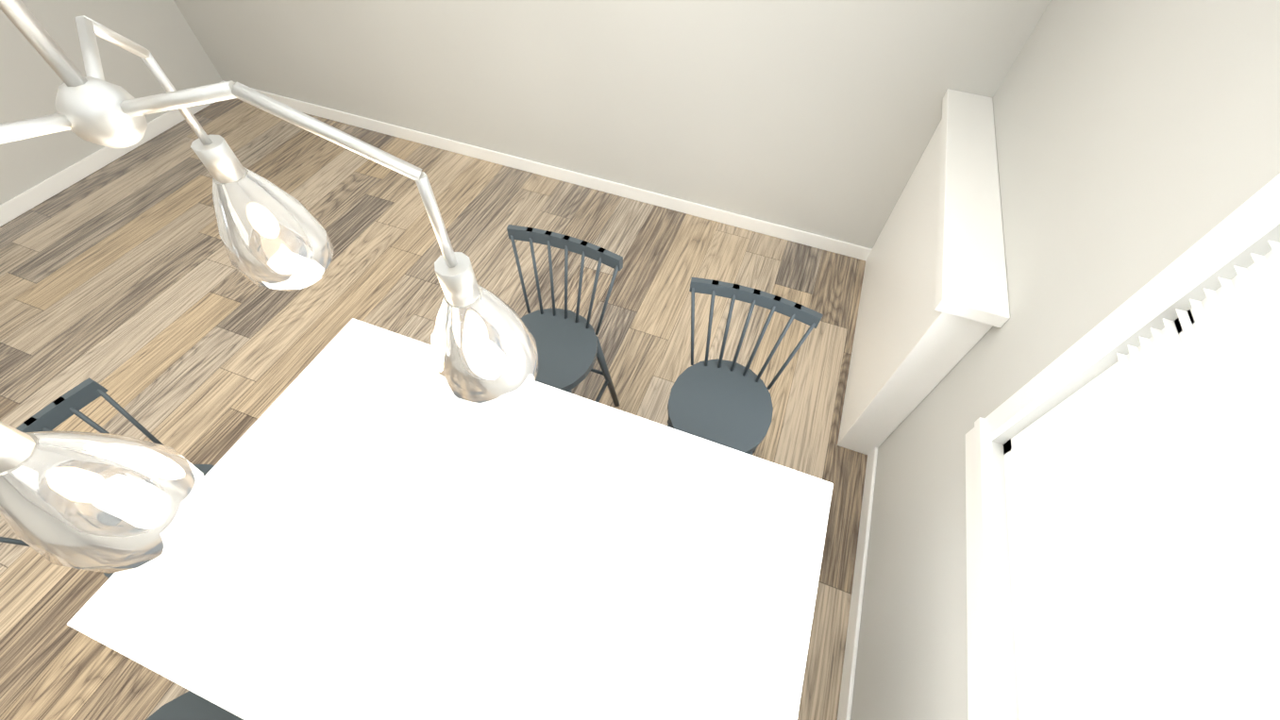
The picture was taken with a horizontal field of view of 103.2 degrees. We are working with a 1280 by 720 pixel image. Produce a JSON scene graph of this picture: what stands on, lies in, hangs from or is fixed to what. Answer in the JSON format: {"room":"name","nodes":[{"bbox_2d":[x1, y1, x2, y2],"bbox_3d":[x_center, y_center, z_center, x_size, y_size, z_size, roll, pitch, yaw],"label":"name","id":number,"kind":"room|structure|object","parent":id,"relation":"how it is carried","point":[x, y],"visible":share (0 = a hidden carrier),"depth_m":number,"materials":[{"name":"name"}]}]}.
{"room":"dining room","nodes":[
{"label":"dining room","id":0,"kind":"room"},
{"bbox_2d":[0,0,222,204],"bbox_3d":[-3.996,-1.546,2.159,0.120,2.440,3.630,18,56,10],"label":"wall","id":1,"kind":"structure","parent":0,"point":[160,31],"depth_m":3.27,"materials":[{"name":"paint"}]},
{"bbox_2d":[0,81,222,226],"bbox_3d":[-4.273,-0.195,2.624,0.015,0.095,5.348,18,56,10],"label":"baseboard","id":2,"kind":"structure","parent":1,"relation":"attached to","point":[47,188],"depth_m":3.41,"materials":[{"name":"white paint"}]},
{"bbox_2d":[0,98,867,719],"bbox_3d":[-4.646,1.523,1.474,10.040,0.060,9.720,18,56,10],"label":"floor","id":3,"kind":"structure","parent":0,"point":[143,300],"depth_m":2.88,"materials":[{"name":"laminate"}]},
{"bbox_2d":[0,377,214,578],"bbox_3d":[-1.442,0.566,1.657,0.466,0.982,0.449,18,56,10],"label":"chair","id":4,"kind":"object","parent":3,"relation":"on","point":[51,416],"visible":0.15,"depth_m":1.40,"materials":[{"name":"grey paint"}]},
{"bbox_2d":[145,690,243,719],"bbox_3d":[-1.107,1.100,1.289,0.449,0.982,0.466,18,56,10],"label":"chair","id":5,"kind":"object","parent":3,"relation":"on","point":[189,705],"visible":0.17,"depth_m":1.28,"materials":[{"name":"grey paint"}]},
{"bbox_2d":[67,318,833,719],"bbox_3d":[-0.385,0.726,1.617,1.550,0.930,0.950,18,56,10],"label":"dining table","id":6,"kind":"object","parent":3,"relation":"on","point":[386,528],"visible":1,"depth_m":1.21,"materials":[{"name":"white paint"}]},
{"bbox_2d":[506,224,623,406],"bbox_3d":[-0.358,0.013,2.099,0.449,0.982,0.466,18,56,10],"label":"chair","id":7,"kind":"object","parent":3,"relation":"on","point":[569,349],"visible":0.77,"depth_m":1.96,"materials":[{"name":"grey paint"}]},
{"bbox_2d":[667,276,823,455],"bbox_3d":[0.297,0.225,1.975,0.449,0.982,0.466,18,56,10],"label":"chair","id":8,"kind":"object","parent":3,"relation":"on","point":[724,402],"visible":0.79,"depth_m":1.83,"materials":[{"name":"grey paint"}]},
{"bbox_2d":[837,88,1010,454],"bbox_3d":[1.269,-0.391,2.400,0.199,1.070,1.439,18,56,10],"label":"cabinet","id":9,"kind":"object","parent":3,"relation":"on","point":[934,307],"depth_m":2.05,"materials":[{"name":"white paint"}]},
{"bbox_2d":[173,0,1050,249],"bbox_3d":[-0.814,-2.146,2.724,5.280,2.440,0.120,18,56,10],"label":"wall","id":10,"kind":"structure","parent":0,"point":[821,117],"depth_m":2.94,"materials":[{"name":"paint"}]},
{"bbox_2d":[222,80,872,260],"bbox_3d":[-0.879,-1.412,3.639,5.220,0.095,0.019,18,56,10],"label":"baseboard","id":11,"kind":"structure","parent":10,"relation":"attached to","point":[841,247],"depth_m":3.53,"materials":[{"name":"white paint"}]},
{"bbox_2d":[850,0,1279,719],"bbox_3d":[0.493,1.321,0.300,0.120,2.440,7.140,18,56,10],"label":"wall","id":12,"kind":"structure","parent":0,"point":[1137,143],"depth_m":1.38,"materials":[{"name":"paint"}]},
{"bbox_2d":[837,447,877,719],"bbox_3d":[0.387,1.982,1.265,0.019,0.095,6.900,18,56,10],"label":"baseboard","id":13,"kind":"structure","parent":12,"relation":"attached to","point":[856,601],"depth_m":2.02,"materials":[{"name":"white paint"}]},
{"bbox_2d":[965,173,1279,719],"bbox_3d":[0.846,0.321,0.698,0.095,1.280,1.200,18,56,10],"label":"room window","id":14,"kind":"structure","parent":12,"relation":"in","point":[1142,484],"depth_m":0.93,"materials":[{"name":"white paint"}]},
{"bbox_3d":[-4.559,0.069,-0.558,10.040,0.060,9.720,18,56,10],"label":"ceiling","id":15,"kind":"structure","parent":0,"visible":0},
{"bbox_2d":[0,0,538,573],"bbox_3d":[-0.358,-0.162,0.285,0.457,0.750,0.442,18,56,10],"label":"pendant light","id":16,"kind":"object","parent":15,"relation":"hanging from","point":[98,502],"visible":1,"depth_m":0.43,"materials":[{"name":"clear glass"}]}
]}

